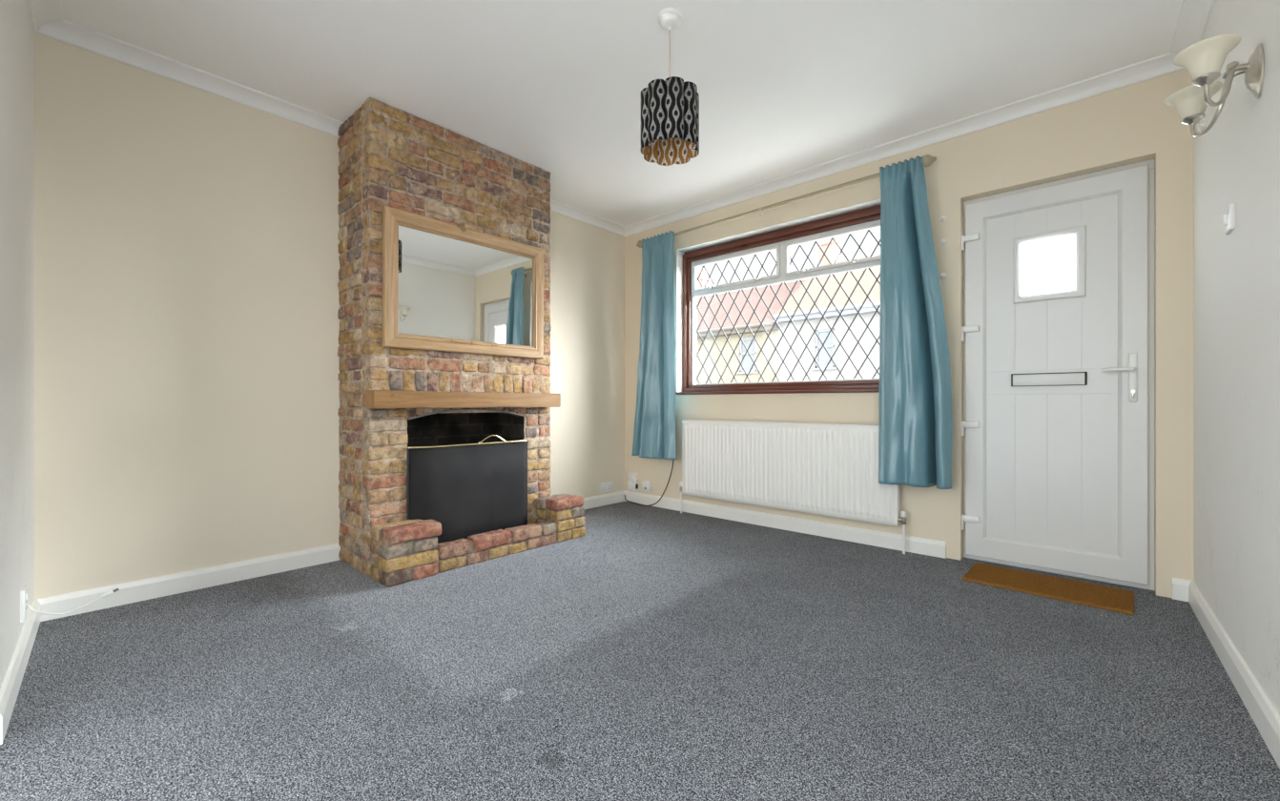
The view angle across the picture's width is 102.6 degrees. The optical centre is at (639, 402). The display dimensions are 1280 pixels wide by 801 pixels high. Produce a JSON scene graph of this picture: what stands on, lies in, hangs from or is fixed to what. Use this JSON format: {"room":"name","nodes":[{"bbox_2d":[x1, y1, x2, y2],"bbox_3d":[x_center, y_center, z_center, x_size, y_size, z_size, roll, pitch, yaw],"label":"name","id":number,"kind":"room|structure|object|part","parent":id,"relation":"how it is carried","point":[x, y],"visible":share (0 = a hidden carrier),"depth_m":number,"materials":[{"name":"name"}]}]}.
{"room":"living room","nodes":[
{"label":"living room","id":0,"kind":"room"},
{"bbox_2d":[0,0,34,689],"bbox_3d":[-1.172,-0.338,0.687,3.848,2.475,0.220,0,0,44],"label":"wall","id":1,"kind":"structure","parent":0,"point":[16,28],"depth_m":1.66,"materials":[{"name":"beige paint"}]},
{"bbox_2d":[0,598,40,744],"bbox_3d":[-2.079,0.853,1.726,1.100,0.094,0.017,0,0,44],"label":"baseboard","id":2,"kind":"structure","parent":1,"relation":"attached to","point":[11,684],"depth_m":1.60,"materials":[{"name":"white wood"}]},
{"bbox_2d":[20,584,27,622],"bbox_3d":[-2.160,0.705,1.801,0.086,0.110,0.017,0,0,42],"label":"socket","id":3,"kind":"object","parent":1,"relation":"attached to","point":[24,590],"visible":1,"depth_m":1.77,"materials":[{"name":"white plastic"}]},
{"bbox_2d":[27,0,61,32],"bbox_3d":[-1.140,-1.546,0.865,3.648,0.058,0.080,0,0,44],"label":"crown molding","id":4,"kind":"structure","parent":1,"relation":"attached to","point":[42,11],"depth_m":2.04,"materials":[{"name":"white paint"}]},
{"bbox_2d":[27,588,119,615],"bbox_3d":[-2.179,0.772,1.976,0.048,0.078,0.247,0,0,23],"label":"lead","id":5,"kind":"object","parent":1,"relation":"attached to","point":[106,594],"visible":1,"depth_m":1.99,"materials":[{"name":"white plastic"}]},
{"bbox_2d":[34,32,624,598],"bbox_3d":[-1.418,-0.338,3.465,0.250,2.475,4.040,0,0,42],"label":"wall","id":6,"kind":"structure","parent":0,"point":[187,319],"depth_m":2.47,"materials":[{"name":"beige paint"}]},
{"bbox_2d":[35,543,340,621],"bbox_3d":[-2.095,0.853,2.517,0.017,0.094,1.134,0,0,42],"label":"baseboard","id":7,"kind":"structure","parent":6,"relation":"attached to","point":[134,591],"depth_m":2.43,"materials":[{"name":"white wood"}]},
{"bbox_2d":[36,19,343,137],"bbox_3d":[-2.071,-1.546,2.496,0.080,0.058,1.134,0,0,42],"label":"crown molding","id":8,"kind":"structure","parent":6,"relation":"attached to","point":[64,30],"depth_m":2.41,"materials":[{"name":"white paint"}]},
{"bbox_2d":[550,198,624,236],"bbox_3d":[-0.513,-1.546,4.220,0.080,0.058,1.205,0,0,42],"label":"crown molding","id":9,"kind":"structure","parent":6,"relation":"attached to","point":[557,207],"depth_m":4.29,"materials":[{"name":"white paint"}]},
{"bbox_2d":[582,490,624,509],"bbox_3d":[-0.536,0.853,4.241,0.017,0.094,1.205,0,0,42],"label":"baseboard","id":10,"kind":"structure","parent":6,"relation":"attached to","point":[616,497],"depth_m":4.48,"materials":[{"name":"white wood"}]},
{"bbox_2d":[599,481,612,493],"bbox_3d":[-0.296,0.745,4.510,0.016,0.086,0.146,0,0,42],"label":"power socket","id":11,"kind":"object","parent":6,"relation":"attached to","point":[607,486],"visible":1,"depth_m":4.50,"materials":[{"name":"white plastic"}]},
{"bbox_2d":[60,0,1183,226],"bbox_3d":[0.012,-1.675,2.139,4.250,0.200,4.190,0,0,42],"label":"ceiling","id":12,"kind":"structure","parent":0,"point":[785,87],"depth_m":2.36,"materials":[{"name":"white paint"}]},
{"bbox_2d":[640,7,699,165],"bbox_3d":[0.122,-1.298,2.096,0.229,0.553,0.229,0,0,-31],"label":"pendant light","id":13,"kind":"object","parent":12,"relation":"hanging from","point":[670,108],"visible":1,"depth_m":2.02,"materials":[{"name":"black fabric"}]},
{"bbox_3d":[0.122,-1.367,2.096,0.006,0.305,0.006,0,0,20],"label":"cord","id":14,"kind":"part","parent":13,"relation":"part of","materials":[{"name":"white plastic"}]},
{"bbox_3d":[0.122,-1.139,2.096,0.229,0.234,0.229,0,0,-31],"label":"lamp shade","id":15,"kind":"part","parent":13,"relation":"part of","materials":[{"name":"black fabric"}]},
{"bbox_2d":[0,501,1279,800],"bbox_3d":[0.012,0.960,2.139,4.250,0.120,4.190,0,0,42],"label":"floor","id":16,"kind":"structure","parent":0,"point":[653,653],"depth_m":1.65,"materials":[{"name":"grey carpet"}]},
{"bbox_2d":[336,97,585,587],"bbox_3d":[-1.042,-0.337,3.188,0.688,2.474,1.318,0,0,42],"label":"fireplace","id":17,"kind":"object","parent":16,"relation":"on","point":[390,156],"depth_m":2.88,"materials":[{"name":"brick"}]},
{"bbox_3d":[-1.253,0.557,2.771,0.012,0.624,0.012,0,0,42],"label":"post","id":18,"kind":"part","parent":17,"relation":"part of","materials":[{"name":"gold metal"}]},
{"bbox_2d":[364,390,560,408],"bbox_3d":[-0.965,-0.015,3.012,0.120,0.093,1.185,0,0,42],"label":"mantel shelf","id":19,"kind":"object","parent":17,"relation":"attached to","point":[373,399],"visible":1,"depth_m":2.86,"materials":[{"name":"brown wood"}]},
{"bbox_2d":[382,206,543,358],"bbox_3d":[-0.988,-0.653,3.036,0.038,0.727,1.015,1,0,42],"label":"framed mirror","id":20,"kind":"object","parent":17,"relation":"attached to","point":[447,287],"visible":1,"depth_m":2.97,"materials":[{"name":"mirror"}]},
{"bbox_3d":[-0.974,0.532,3.037,0.071,0.672,0.780,0,0,42],"label":"fire guard","id":21,"kind":"part","parent":17,"relation":"part of","materials":[{"name":"black metal"}]},
{"bbox_3d":[-0.974,0.245,3.038,0.068,0.013,0.777,0,0,42],"label":"rail","id":22,"kind":"part","parent":17,"relation":"part of","materials":[{"name":"gold metal"}]},
{"bbox_3d":[-0.887,0.220,3.093,0.017,0.047,0.193,0,0,42],"label":"carry handle","id":23,"kind":"part","parent":17,"relation":"part of","materials":[{"name":"gold metal"}]},
{"bbox_3d":[-0.739,0.557,3.341,0.012,0.624,0.012,0,0,42],"label":"post","id":24,"kind":"part","parent":17,"relation":"part of","materials":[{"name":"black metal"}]},
{"bbox_2d":[624,459,674,506],"bbox_3d":[0.065,0.600,4.449,0.602,0.601,0.039,0,0,45],"label":"cable","id":25,"kind":"object","parent":16,"relation":"on","point":[672,460],"visible":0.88,"depth_m":4.32,"materials":[{"name":"plastic"}]},
{"bbox_2d":[961,562,1135,615],"bbox_3d":[1.972,0.891,2.504,0.634,0.017,0.348,0,0,44],"label":"doormat","id":26,"kind":"object","parent":16,"relation":"on","point":[1093,595],"visible":1,"depth_m":2.45,"materials":[{"name":"brown fabric"}]},
{"bbox_2d":[624,68,1193,598],"bbox_3d":[1.351,-0.338,3.509,3.800,2.475,0.240,0,0,42],"label":"wall","id":27,"kind":"structure","parent":0,"point":[1130,124],"depth_m":2.89,"materials":[{"name":"beige paint"}]},
{"bbox_2d":[627,472,637,481],"bbox_3d":[-0.067,0.668,4.606,0.088,0.078,0.036,0,0,42],"label":"junction box","id":28,"kind":"object","parent":27,"relation":"attached to","point":[631,476],"visible":1,"depth_m":4.59,"materials":[{"name":"white plastic"}]},
{"bbox_2d":[627,480,638,491],"bbox_3d":[-0.064,0.750,4.601,0.100,0.080,0.041,0,0,42],"label":"junction box","id":29,"kind":"object","parent":27,"relation":"attached to","point":[631,485],"visible":1,"depth_m":4.58,"materials":[{"name":"white plastic"}]},
{"bbox_2d":[641,480,652,492],"bbox_3d":[0.061,0.734,4.490,0.090,0.088,0.038,0,0,42],"label":"socket","id":30,"kind":"object","parent":27,"relation":"attached to","point":[647,485],"visible":1,"depth_m":4.47,"materials":[{"name":"white plastic"}]},
{"bbox_2d":[675,205,880,394],"bbox_3d":[0.999,-0.669,3.776,1.724,1.213,0.194,0,0,42],"label":"window","id":31,"kind":"structure","parent":27,"relation":"in","point":[780,240],"depth_m":3.79,"materials":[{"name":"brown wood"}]},
{"bbox_3d":[0.750,-1.046,4.074,0.792,0.239,0.045,0,0,42],"label":"light sash","id":32,"kind":"part","parent":31,"relation":"part of","materials":[{"name":"clear glass"}]},
{"bbox_3d":[0.976,-0.074,3.749,1.724,0.022,0.124,0,0,42],"label":"sill","id":33,"kind":"part","parent":31,"relation":"part of","materials":[{"name":"brown wood"}]},
{"bbox_3d":[1.344,-1.046,3.537,0.728,0.239,0.045,0,0,42],"label":"light sash","id":34,"kind":"part","parent":31,"relation":"part of","materials":[{"name":"clear glass"}]},
{"bbox_2d":[624,490,946,558],"bbox_3d":[0.810,0.853,3.825,2.573,0.094,0.017,0,0,42],"label":"baseboard","id":35,"kind":"structure","parent":27,"relation":"attached to","point":[914,545],"depth_m":3.53,"materials":[{"name":"white wood"}]},
{"bbox_2d":[636,154,936,247],"bbox_3d":[0.851,-1.366,3.701,2.302,0.095,0.149,0,0,42],"label":"pole","id":36,"kind":"object","parent":27,"relation":"attached to","point":[928,159],"visible":0.78,"depth_m":3.43,"materials":[{"name":"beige wood"}]},
{"bbox_2d":[631,230,676,459],"bbox_3d":[0.108,-0.458,4.276,0.494,1.852,0.138,0,0,42],"label":"curtain","id":37,"kind":"object","parent":36,"relation":"hanging from","point":[654,421],"visible":1,"depth_m":4.25,"materials":[{"name":"blue fabric"}]},
{"bbox_3d":[0.823,-1.371,3.670,2.100,0.042,0.025,0,0,42],"label":"rod","id":38,"kind":"part","parent":36,"relation":"part of","materials":[{"name":"beige wood"}]},
{"bbox_2d":[878,155,952,489],"bbox_3d":[1.565,-0.464,2.929,0.354,1.890,0.211,0,0,18],"label":"curtain","id":39,"kind":"object","parent":36,"relation":"hanging from","point":[916,411],"visible":1,"depth_m":2.94,"materials":[{"name":"blue fabric"}]},
{"bbox_2d":[679,419,907,554],"bbox_3d":[0.967,0.519,3.627,1.696,0.761,0.100,0,0,42],"label":"radiator","id":40,"kind":"object","parent":27,"relation":"attached to","point":[827,469],"visible":0.97,"depth_m":3.50,"materials":[{"name":"white metal"}]},
{"bbox_2d":[681,419,878,426],"bbox_3d":[0.955,0.142,3.617,1.610,0.006,0.056,0,0,42],"label":"grille","id":41,"kind":"object","parent":40,"relation":"attached to","point":[692,422],"depth_m":3.66,"materials":[{"name":"metal"}]},
{"bbox_3d":[1.552,0.431,3.079,0.002,0.577,0.054,0,0,42],"label":"panel","id":42,"kind":"part","parent":40,"relation":"part of","materials":[{"name":"white metal"}]},
{"bbox_2d":[624,52,1185,236],"bbox_3d":[1.151,-1.546,3.474,3.550,0.058,0.080,0,0,42],"label":"crown molding","id":43,"kind":"structure","parent":27,"relation":"attached to","point":[1161,65],"depth_m":2.94,"materials":[{"name":"white paint"}]},
{"bbox_2d":[940,215,946,221],"bbox_3d":[1.755,-1.066,2.971,0.032,0.032,0.017,0,0,42],"label":"cap","id":44,"kind":"object","parent":27,"relation":"attached to","point":[943,217],"visible":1,"depth_m":2.97,"materials":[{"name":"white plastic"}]},
{"bbox_2d":[940,272,946,278],"bbox_3d":[1.755,-0.734,2.971,0.032,0.032,0.017,0,0,42],"label":"cap","id":45,"kind":"object","parent":27,"relation":"attached to","point":[942,276],"visible":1,"depth_m":2.97,"materials":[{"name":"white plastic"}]},
{"bbox_2d":[961,159,1155,590],"bbox_3d":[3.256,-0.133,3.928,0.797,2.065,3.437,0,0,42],"label":"door","id":46,"kind":"structure","parent":27,"relation":"in","point":[1058,330],"depth_m":2.67,"materials":[{"name":"white plastic"}]},
{"bbox_3d":[2.163,-0.721,2.724,0.233,0.294,0.006,0,0,42],"label":"pane","id":47,"kind":"part","parent":46,"relation":"part of","materials":[{"name":"clear glass"}]},
{"bbox_3d":[2.149,-0.121,2.705,0.314,0.067,0.012,0,0,42],"label":"letter plate","id":48,"kind":"part","parent":46,"relation":"part of","materials":[{"name":"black metal"}]},
{"bbox_3d":[2.165,-0.137,2.723,0.542,1.782,0.037,0,0,42],"label":"panel","id":49,"kind":"part","parent":46,"relation":"part of","materials":[{"name":"white plastic"}]},
{"bbox_3d":[2.324,-0.159,2.492,0.124,0.021,0.055,0,0,42],"label":"lever","id":50,"kind":"part","parent":46,"relation":"part of","materials":[{"name":"white plastic"}]},
{"bbox_3d":[2.381,-0.121,2.479,0.032,0.238,0.010,0,0,42],"label":"handle plate","id":51,"kind":"part","parent":46,"relation":"part of","materials":[{"name":"white plastic"}]},
{"bbox_2d":[1171,578,1193,601],"bbox_3d":[2.464,0.853,2.331,0.068,0.094,0.017,0,0,42],"label":"baseboard","id":52,"kind":"structure","parent":27,"relation":"attached to","point":[1179,587],"depth_m":2.33,"materials":[{"name":"white wood"}]},
{"bbox_2d":[1193,0,1279,716],"bbox_3d":[1.415,-0.338,0.861,0.250,2.475,3.613,0,0,41],"label":"wall","id":53,"kind":"structure","parent":0,"point":[1236,275],"depth_m":1.65,"materials":[{"name":"beige paint"}]},
{"bbox_2d":[1170,0,1215,54],"bbox_3d":[1.290,-1.546,0.968,0.080,0.058,3.613,0,0,41],"label":"crown molding","id":54,"kind":"structure","parent":53,"relation":"attached to","point":[1195,14],"depth_m":2.10,"materials":[{"name":"white paint"}]},
{"bbox_2d":[1163,33,1264,137],"bbox_3d":[1.696,-0.927,1.520,0.183,0.181,0.419,0,0,42],"label":"sconce","id":55,"kind":"object","parent":53,"relation":"attached to","point":[1204,60],"visible":1,"depth_m":1.45,"materials":[{"name":"white glass"}]},
{"bbox_3d":[1.773,-0.952,1.646,0.129,0.082,0.129,0,0,42],"label":"lamp shade","id":56,"kind":"part","parent":55,"relation":"part of","materials":[{"name":"beige glass"}]},
{"bbox_3d":[1.579,-0.944,1.431,0.129,0.082,0.129,0,0,42],"label":"lamp shade","id":57,"kind":"part","parent":55,"relation":"part of","materials":[{"name":"beige glass"}]},
{"bbox_3d":[1.751,-0.909,1.566,0.037,0.144,0.178,0,0,7],"label":"arm","id":58,"kind":"part","parent":55,"relation":"part of","materials":[{"name":"silver metal"}]},
{"bbox_3d":[1.656,-0.908,1.461,0.178,0.144,0.037,0,0,-12],"label":"arm","id":59,"kind":"part","parent":55,"relation":"part of","materials":[{"name":"silver metal"}]},
{"bbox_3d":[1.753,-0.942,1.469,0.029,0.150,0.095,0,0,42],"label":"plate","id":60,"kind":"part","parent":55,"relation":"part of","materials":[{"name":"silver metal"}]},
{"bbox_2d":[1221,203,1235,234],"bbox_3d":[1.983,-0.617,1.731,0.024,0.086,0.086,0,0,42],"label":"light switch","id":61,"kind":"object","parent":53,"relation":"attached to","point":[1228,218],"visible":1,"depth_m":1.70,"materials":[{"name":"white plastic"}]},
{"bbox_2d":[1188,581,1279,768],"bbox_3d":[1.314,0.853,0.948,0.017,0.094,3.613,0,0,41],"label":"baseboard","id":62,"kind":"structure","parent":53,"relation":"attached to","point":[1263,713],"depth_m":1.58,"materials":[{"name":"white wood"}]},
{"label":"outside","id":63,"kind":"structure","parent":0,"visible":0},
{"bbox_3d":[14.625,2.080,16.186,120.000,2.040,36.370,0,0,42],"label":"street","id":64,"kind":"object","parent":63,"visible":0},
{"bbox_2d":[696,269,806,384],"bbox_3d":[0.555,-1.200,22.347,14.860,8.200,6.694,0,0,42],"label":"house","id":65,"kind":"structure","parent":64,"relation":"on","point":[783,293],"depth_m":16.45,"materials":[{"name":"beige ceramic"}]},
{"bbox_3d":[3.378,-1.470,15.924,0.520,0.960,0.010,0,0,42],"label":"house pane","id":66,"kind":"part","parent":65,"relation":"part of","materials":[{"name":"white glass"}]},
{"bbox_2d":[771,237,880,381],"bbox_3d":[10.201,-1.375,13.631,11.140,8.550,6.694,0,0,42],"label":"house","id":67,"kind":"structure","parent":64,"relation":"on","point":[868,279],"depth_m":14.35,"materials":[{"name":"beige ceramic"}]},
{"bbox_3d":[5.177,-1.500,14.299,0.470,0.980,0.010,0,0,42],"label":"house pane","id":68,"kind":"part","parent":67,"relation":"part of","materials":[{"name":"white glass"}]}
]}

